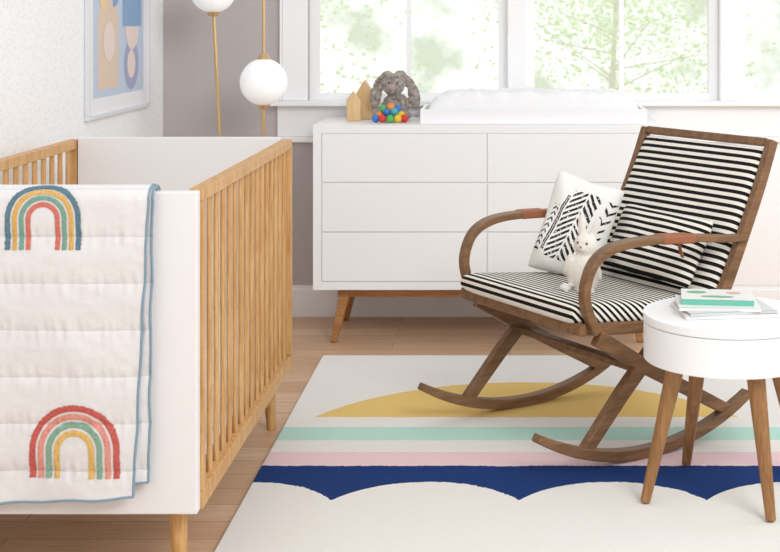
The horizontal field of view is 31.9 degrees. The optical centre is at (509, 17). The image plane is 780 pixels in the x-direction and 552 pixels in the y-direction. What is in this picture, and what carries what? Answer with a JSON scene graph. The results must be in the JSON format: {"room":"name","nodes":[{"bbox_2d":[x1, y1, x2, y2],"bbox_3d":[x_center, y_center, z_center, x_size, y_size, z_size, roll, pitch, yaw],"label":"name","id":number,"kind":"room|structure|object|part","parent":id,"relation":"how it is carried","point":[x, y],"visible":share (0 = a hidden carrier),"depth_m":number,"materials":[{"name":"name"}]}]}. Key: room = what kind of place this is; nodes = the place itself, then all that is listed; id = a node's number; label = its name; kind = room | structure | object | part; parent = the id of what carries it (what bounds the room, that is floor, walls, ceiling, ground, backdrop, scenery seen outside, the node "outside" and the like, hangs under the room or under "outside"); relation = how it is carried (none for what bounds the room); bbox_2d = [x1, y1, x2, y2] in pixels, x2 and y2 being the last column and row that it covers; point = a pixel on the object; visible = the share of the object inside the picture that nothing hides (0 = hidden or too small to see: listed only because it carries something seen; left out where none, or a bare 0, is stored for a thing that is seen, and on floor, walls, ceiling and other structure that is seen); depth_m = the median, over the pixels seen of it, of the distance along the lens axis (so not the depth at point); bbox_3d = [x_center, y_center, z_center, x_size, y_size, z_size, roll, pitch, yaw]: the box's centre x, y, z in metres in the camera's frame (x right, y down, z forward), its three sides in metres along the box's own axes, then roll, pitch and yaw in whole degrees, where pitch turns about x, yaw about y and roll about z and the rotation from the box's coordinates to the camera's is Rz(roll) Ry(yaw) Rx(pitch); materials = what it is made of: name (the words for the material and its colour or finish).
{"room":"bedroom","nodes":[
{"label":"bedroom","id":0,"kind":"room"},
{"bbox_2d":[0,0,162,184],"bbox_3d":[-1.705,0.025,2.757,0.150,2.750,7.515,0,0,0],"label":"wall","id":1,"kind":"structure","parent":0,"point":[42,41],"depth_m":4.82,"materials":[{"name":"paint"}]},
{"bbox_2d":[84,0,149,120],"bbox_3d":[-1.619,-0.205,5.625,0.019,1.200,0.884,0,0,0],"label":"framed picture","id":2,"kind":"object","parent":1,"relation":"attached to","point":[116,32],"visible":1,"depth_m":5.55,"materials":[{"name":"multicoloured paper"}]},
{"bbox_2d":[163,0,312,284],"bbox_3d":[0.785,0.025,6.440,4.830,2.750,0.150,0,0,0],"label":"wall","id":3,"kind":"structure","parent":0,"point":[189,88],"depth_m":6.37,"materials":[{"name":"beige paint"}]},
{"bbox_2d":[280,0,307,100],"bbox_3d":[-1.014,-0.386,6.350,0.129,1.548,0.030,0,0,0],"label":"trim","id":4,"kind":"structure","parent":3,"relation":"attached to","point":[293,13],"depth_m":6.34,"materials":[{"name":"paint"}]},
{"bbox_2d":[309,0,507,99],"bbox_3d":[-0.479,-0.325,6.428,0.937,1.449,0.045,0,0,0],"label":"window","id":5,"kind":"structure","parent":3,"relation":"in","point":[314,5],"depth_m":6.41,"materials":[{"name":"paint"}]},
{"bbox_2d":[508,0,524,88],"bbox_3d":[0.030,-0.331,6.424,0.080,1.436,0.162,0,0,0],"label":"trim","id":6,"kind":"structure","parent":3,"relation":"attached to","point":[516,8],"depth_m":6.34,"materials":[{"name":"paint"}]},
{"bbox_2d":[270,100,779,105],"bbox_3d":[0.525,0.399,6.347,3.290,0.022,0.114,0,0,0],"label":"trim","id":7,"kind":"structure","parent":3,"relation":"attached to","point":[309,102],"depth_m":6.29,"materials":[{"name":"paint"}]},
{"bbox_2d":[277,106,779,141],"bbox_3d":[0.525,0.496,6.349,3.230,0.172,0.032,0,0,0],"label":"window sill","id":8,"kind":"structure","parent":3,"relation":"attached to","point":[296,123],"depth_m":6.34,"materials":[{"name":"paint"}]},
{"bbox_2d":[292,285,779,316],"bbox_3d":[0.792,1.327,6.357,4.816,0.145,0.016,0,0,0],"label":"baseboard","id":9,"kind":"structure","parent":3,"relation":"attached to","point":[306,301],"depth_m":6.35,"materials":[{"name":"paint"}]},
{"bbox_2d":[525,0,717,99],"bbox_3d":[0.527,-0.325,6.428,0.913,1.449,0.045,0,0,0],"label":"window","id":10,"kind":"structure","parent":3,"relation":"in","point":[712,5],"depth_m":6.41,"materials":[{"name":"paint"}]},
{"bbox_2d":[718,0,736,100],"bbox_3d":[1.025,-0.331,6.424,0.080,1.436,0.162,0,0,0],"label":"trim","id":11,"kind":"structure","parent":3,"relation":"attached to","point":[727,9],"depth_m":6.34,"materials":[{"name":"paint"}]},
{"bbox_2d":[714,142,779,284],"bbox_3d":[0.670,0.918,6.361,2.940,0.672,0.008,0,0,0],"label":"wall","id":12,"kind":"structure","parent":3,"relation":"attached to","point":[760,263],"depth_m":6.36,"materials":[{"name":"paint"}]},
{"bbox_2d":[737,0,779,99],"bbox_3d":[1.532,-0.325,6.428,0.933,1.449,0.045,0,0,0],"label":"window","id":13,"kind":"structure","parent":3,"relation":"in","point":[741,95],"depth_m":6.41,"materials":[{"name":"paint"}]},
{"bbox_2d":[0,317,642,551],"bbox_3d":[0.710,1.450,2.757,4.980,0.100,7.515,0,0,0],"label":"floor","id":14,"kind":"structure","parent":0,"point":[311,336],"depth_m":4.62,"materials":[{"name":"brown wood"}]},
{"bbox_2d":[0,137,291,551],"bbox_3d":[-1.133,0.905,3.971,0.767,0.992,1.397,0,0,0],"label":"crib","id":15,"kind":"object","parent":14,"relation":"on","point":[222,224],"visible":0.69,"depth_m":3.66,"materials":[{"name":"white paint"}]},
{"bbox_2d":[0,183,160,504],"bbox_3d":[-1.107,0.786,3.276,0.507,0.770,0.102,0,0,0],"label":"quilt","id":16,"kind":"object","parent":15,"relation":"hanging from","point":[77,269],"visible":1,"depth_m":3.24,"materials":[{"name":"fabric"}]},
{"bbox_3d":[-1.137,0.810,3.291,0.761,0.780,0.035,0,0,0],"label":"panel","id":17,"kind":"part","parent":15,"relation":"part of","materials":[{"name":"white paint"}]},
{"bbox_3d":[-0.822,1.264,3.349,0.054,0.273,0.062,0,0,0],"label":"leg","id":18,"kind":"part","parent":15,"relation":"part of","materials":[{"name":"brown wood"}]},
{"bbox_3d":[-1.133,0.804,4.652,0.693,0.791,0.035,0,0,0],"label":"panel","id":19,"kind":"part","parent":15,"relation":"part of","materials":[{"name":"white paint"}]},
{"bbox_2d":[206,310,232,433],"bbox_3d":[-1.133,1.050,3.971,0.677,0.120,1.307,0,0,0],"label":"mattress","id":20,"kind":"object","parent":15,"relation":"on","point":[206,310],"visible":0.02,"depth_m":3.90,"materials":[{"name":"fabric"}]},
{"bbox_3d":[-0.822,1.264,4.594,0.054,0.273,0.062,0,0,0],"label":"leg","id":21,"kind":"part","parent":15,"relation":"part of","materials":[{"name":"brown wood"}]},
{"bbox_2d":[192,0,287,136],"bbox_3d":[-1.181,0.385,5.900,0.423,2.030,0.304,0,0,0],"label":"floor lamp","id":22,"kind":"object","parent":14,"relation":"on","point":[263,82],"visible":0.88,"depth_m":5.84,"materials":[{"name":"gold metal"}]},
{"bbox_2d":[206,12,219,15],"bbox_3d":[-1.293,-0.017,5.900,0.060,0.022,0.060,0,0,0],"label":"socket","id":23,"kind":"object","parent":22,"relation":"attached to","point":[208,13],"depth_m":5.88,"materials":[{"name":"gold metal"}]},
{"bbox_3d":[-1.293,-0.122,5.900,0.200,0.200,0.200,0,0,0],"label":"lamp shade","id":24,"kind":"part","parent":22,"relation":"part of","materials":[{"name":"white glass"}]},
{"bbox_2d":[257,54,269,59],"bbox_3d":[-1.073,0.169,5.900,0.056,0.025,0.056,0,0,0],"label":"socket","id":25,"kind":"object","parent":22,"relation":"attached to","point":[262,56],"depth_m":5.88,"materials":[{"name":"gold metal"}]},
{"bbox_2d":[257,105,269,108],"bbox_3d":[-1.073,0.387,5.900,0.060,0.022,0.060,0,0,0],"label":"socket","id":26,"kind":"object","parent":22,"relation":"attached to","point":[259,106],"depth_m":5.88,"materials":[{"name":"gold metal"}]},
{"bbox_3d":[-1.073,0.279,5.900,0.206,0.206,0.206,0,0,0],"label":"lamp shade","id":27,"kind":"part","parent":22,"relation":"part of","materials":[{"name":"white glass"}]},
{"bbox_2d":[313,117,660,342],"bbox_3d":[-0.099,0.932,6.064,1.495,0.944,0.491,0,0,0],"label":"dresser","id":28,"kind":"object","parent":14,"relation":"on","point":[395,204],"visible":0.59,"depth_m":5.82,"materials":[{"name":"white paint"}]},
{"bbox_3d":[-0.731,1.282,5.875,0.085,0.242,0.077,0,0,0],"label":"leg","id":29,"kind":"part","parent":28,"relation":"part of","materials":[{"name":"brown wood"}]},
{"bbox_3d":[-0.731,1.282,6.255,0.085,0.242,0.077,0,0,0],"label":"leg","id":30,"kind":"part","parent":28,"relation":"part of","materials":[{"name":"brown wood"}]},
{"bbox_2d":[347,91,359,120],"bbox_3d":[-0.700,0.393,6.060,0.060,0.134,0.060,0,0,-9],"label":"block","id":31,"kind":"object","parent":28,"relation":"on","point":[353,102],"visible":1,"depth_m":6.03,"materials":[{"name":"brown wood"}]},
{"bbox_2d":[356,80,373,118],"bbox_3d":[-0.660,0.371,6.170,0.070,0.177,0.050,0,0,6],"label":"block","id":32,"kind":"object","parent":28,"relation":"on","point":[363,93],"visible":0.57,"depth_m":6.14,"materials":[{"name":"brown wood"}]},
{"bbox_2d":[372,103,407,122],"bbox_3d":[-0.527,0.417,5.963,0.161,0.084,0.083,0,0,0],"label":"toy","id":33,"kind":"object","parent":28,"relation":"on","point":[399,115],"visible":1,"depth_m":5.96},
{"bbox_2d":[370,70,419,118],"bbox_3d":[-0.521,0.346,6.105,0.178,0.218,0.164,0,0,33],"label":"rabbit","id":34,"kind":"object","parent":28,"relation":"on","point":[393,85],"visible":0.78,"depth_m":6.09},
{"bbox_3d":[-0.099,1.189,6.065,1.295,0.042,0.390,0,0,0],"label":"frame","id":35,"kind":"part","parent":28,"relation":"part of","materials":[{"name":"brown wood"}]},
{"bbox_3d":[-0.454,0.601,5.822,0.708,0.209,0.006,0,0,0],"label":"drawer","id":36,"kind":"part","parent":28,"relation":"part of","materials":[{"name":"white paint"}]},
{"bbox_3d":[-0.454,0.814,5.822,0.708,0.209,0.006,0,0,0],"label":"drawer","id":37,"kind":"part","parent":28,"relation":"part of","materials":[{"name":"white paint"}]},
{"bbox_3d":[-0.454,1.027,5.822,0.708,0.209,0.006,0,0,0],"label":"drawer","id":38,"kind":"part","parent":28,"relation":"part of","materials":[{"name":"white paint"}]},
{"bbox_3d":[0.257,1.027,5.822,0.708,0.209,0.006,0,0,0],"label":"drawer","id":39,"kind":"part","parent":28,"relation":"part of","materials":[{"name":"white paint"}]},
{"bbox_2d":[420,104,646,123],"bbox_3d":[0.102,0.427,6.060,0.983,0.064,0.390,0,0,0],"label":"tray","id":40,"kind":"object","parent":28,"relation":"on","point":[427,116],"visible":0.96,"depth_m":5.87,"materials":[{"name":"white paint"}]},
{"bbox_2d":[428,87,637,108],"bbox_3d":[0.102,0.381,6.060,0.932,0.136,0.348,0,0,0],"label":"changing pad","id":41,"kind":"object","parent":40,"relation":"in","point":[529,97],"visible":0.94,"depth_m":5.90,"materials":[{"name":"fabric"}]},
{"bbox_3d":[0.257,0.814,5.822,0.708,0.209,0.006,0,0,0],"label":"drawer","id":42,"kind":"part","parent":28,"relation":"part of","materials":[{"name":"white paint"}]},
{"bbox_3d":[0.257,0.601,5.822,0.708,0.209,0.006,0,0,0],"label":"drawer","id":43,"kind":"part","parent":28,"relation":"part of","materials":[{"name":"white paint"}]},
{"bbox_3d":[0.534,1.282,5.875,0.085,0.242,0.077,0,0,0],"label":"leg","id":44,"kind":"part","parent":28,"relation":"part of","materials":[{"name":"brown wood"}]},
{"bbox_2d":[214,355,779,551],"bbox_3d":[0.265,1.392,3.958,2.070,0.016,3.216,0,0,0],"label":"rug","id":45,"kind":"object","parent":14,"relation":"on","point":[365,459],"visible":0.88,"depth_m":4.10,"materials":[{"name":"fabric"}]},
{"bbox_2d":[418,126,777,461],"bbox_3d":[0.302,0.896,4.604,1.006,0.976,0.757,0,0,-34],"label":"rocking chair","id":46,"kind":"object","parent":45,"relation":"on","point":[724,185],"visible":0.8,"depth_m":4.57,"materials":[{"name":"brown wood"}]},
{"bbox_3d":[-0.012,1.157,4.802,0.364,0.370,0.034,0,0,-34],"label":"leg","id":47,"kind":"part","parent":46,"relation":"part of","materials":[{"name":"brown wood"}]},
{"bbox_3d":[0.113,0.832,4.895,0.683,0.284,0.057,0,0,-34],"label":"armrest","id":48,"kind":"part","parent":46,"relation":"part of","materials":[{"name":"brown wood"}]},
{"bbox_3d":[0.107,1.133,4.882,0.553,0.340,0.033,0,0,-34],"label":"leg","id":49,"kind":"part","parent":46,"relation":"part of","materials":[{"name":"brown wood"}]},
{"bbox_3d":[0.254,0.980,4.572,0.565,0.090,0.692,0,0,-34],"label":"seat frame","id":50,"kind":"part","parent":46,"relation":"part of","materials":[{"name":"brown wood"}]},
{"bbox_2d":[460,272,680,322],"bbox_3d":[0.246,0.936,4.567,0.567,0.117,0.652,0,0,-34],"label":"seat cushion","id":51,"kind":"object","parent":46,"relation":"on","point":[619,297],"depth_m":4.43,"materials":[{"name":"fabric"}]},
{"bbox_2d":[528,170,623,275],"bbox_3d":[0.235,0.746,4.804,0.328,0.398,0.185,0,0,14],"label":"throw pillow","id":52,"kind":"object","parent":46,"relation":"on","point":[572,196],"visible":0.76,"depth_m":4.76,"materials":[{"name":"fabric"}]},
{"bbox_2d":[559,214,601,292],"bbox_3d":[0.231,0.781,4.440,0.138,0.261,0.148,0,0,26],"label":"rabbit","id":53,"kind":"object","parent":46,"relation":"on","point":[585,244],"visible":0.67,"depth_m":4.44},
{"bbox_3d":[0.366,1.157,4.239,0.364,0.370,0.034,0,0,-34],"label":"leg","id":54,"kind":"part","parent":46,"relation":"part of","materials":[{"name":"brown wood"}]},
{"bbox_2d":[603,204,712,287],"bbox_3d":[0.507,0.785,4.707,0.159,0.225,0.466,0,0,-33],"label":"throw pillow","id":55,"kind":"object","parent":46,"relation":"on","point":[664,263],"visible":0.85,"depth_m":4.62,"materials":[{"name":"fabric"}]},
{"bbox_3d":[0.486,1.133,4.319,0.553,0.340,0.033,0,0,-34],"label":"leg","id":56,"kind":"part","parent":46,"relation":"part of","materials":[{"name":"brown wood"}]},
{"bbox_3d":[0.500,0.832,4.319,0.683,0.284,0.057,0,0,-34],"label":"armrest","id":57,"kind":"part","parent":46,"relation":"part of","materials":[{"name":"brown wood"}]},
{"bbox_2d":[600,136,763,293],"bbox_3d":[0.585,0.720,4.795,0.323,0.554,0.633,0,0,-34],"label":"cushion","id":58,"kind":"object","parent":46,"relation":"on","point":[716,183],"depth_m":4.73,"materials":[{"name":"fabric"}]},
{"bbox_3d":[0.576,0.730,4.789,0.338,0.644,0.694,0,0,-34],"label":"frame","id":59,"kind":"part","parent":46,"relation":"part of","materials":[{"name":"brown wood"}]},
{"bbox_2d":[640,297,779,520],"bbox_3d":[0.633,1.120,3.954,0.486,0.526,0.486,0,0,14],"label":"side table","id":60,"kind":"object","parent":45,"relation":"on","point":[748,349],"visible":0.86,"depth_m":3.77,"materials":[{"name":"white paint"}]},
{"bbox_3d":[0.439,1.185,3.883,0.138,0.398,0.053,0,0,-22],"label":"leg","id":61,"kind":"part","parent":60,"relation":"part of","materials":[{"name":"brown wood"}]},
{"bbox_3d":[0.561,1.185,4.145,0.053,0.397,0.132,0,0,-23],"label":"leg","id":62,"kind":"part","parent":60,"relation":"part of","materials":[{"name":"brown wood"}]},
{"bbox_2d":[670,303,778,319],"bbox_3d":[0.623,0.852,3.954,0.272,0.010,0.189,0,0,-7],"label":"book","id":63,"kind":"object","parent":60,"relation":"on","point":[683,314],"visible":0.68,"depth_m":3.86,"materials":[{"name":"paper"}]},
{"bbox_2d":[673,298,776,316],"bbox_3d":[0.625,0.843,3.949,0.257,0.008,0.179,0,0,-9],"label":"book","id":64,"kind":"object","parent":63,"relation":"on","point":[765,309],"visible":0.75,"depth_m":3.87,"materials":[{"name":"paper"}]},
{"bbox_2d":[675,295,760,311],"bbox_3d":[0.605,0.833,3.959,0.232,0.010,0.179,0,0,3],"label":"book","id":65,"kind":"object","parent":64,"relation":"on","point":[720,308],"visible":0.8,"depth_m":3.88,"materials":[{"name":"paper"}]},
{"bbox_2d":[681,288,753,305],"bbox_3d":[0.608,0.820,3.983,0.208,0.015,0.159,0,0,7],"label":"book","id":66,"kind":"object","parent":65,"relation":"on","point":[724,297],"visible":1,"depth_m":3.94,"materials":[{"name":"paper"}]},
{"bbox_2d":[686,291,739,296],"bbox_3d":[0.599,0.813,3.987,0.160,0.001,0.091,0,0,7],"label":"print","id":67,"kind":"object","parent":66,"relation":"on","point":[686,291],"depth_m":4.00},
{"bbox_3d":[0.702,1.185,3.768,0.053,0.396,0.123,0,0,-23],"label":"leg","id":68,"kind":"part","parent":60,"relation":"part of","materials":[{"name":"brown wood"}]},
{"bbox_3d":[0.827,1.184,4.032,0.141,0.398,0.053,0,0,-22],"label":"leg","id":69,"kind":"part","parent":60,"relation":"part of","materials":[{"name":"brown wood"}]},
{"label":"outside","id":70,"kind":"structure","parent":0,"visible":0},
{"bbox_3d":[0.000,3.950,26.182,60.000,0.100,37.635,0,0,0],"label":"ground","id":71,"kind":"structure","parent":70,"visible":0},
{"bbox_2d":[320,0,435,92],"bbox_3d":[-3.155,0.641,16.857,4.850,6.524,4.675,0,0,45],"label":"tree","id":72,"kind":"object","parent":71,"relation":"on","point":[322,1],"visible":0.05,"depth_m":16.79,"materials":[{"name":"green plant"}]},
{"bbox_2d":[471,0,775,92],"bbox_3d":[1.553,0.776,19.372,4.226,6.254,5.276,0,0,0],"label":"tree","id":73,"kind":"object","parent":71,"relation":"on","point":[613,67],"visible":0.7,"depth_m":18.73,"materials":[{"name":"green plant"}]}
]}

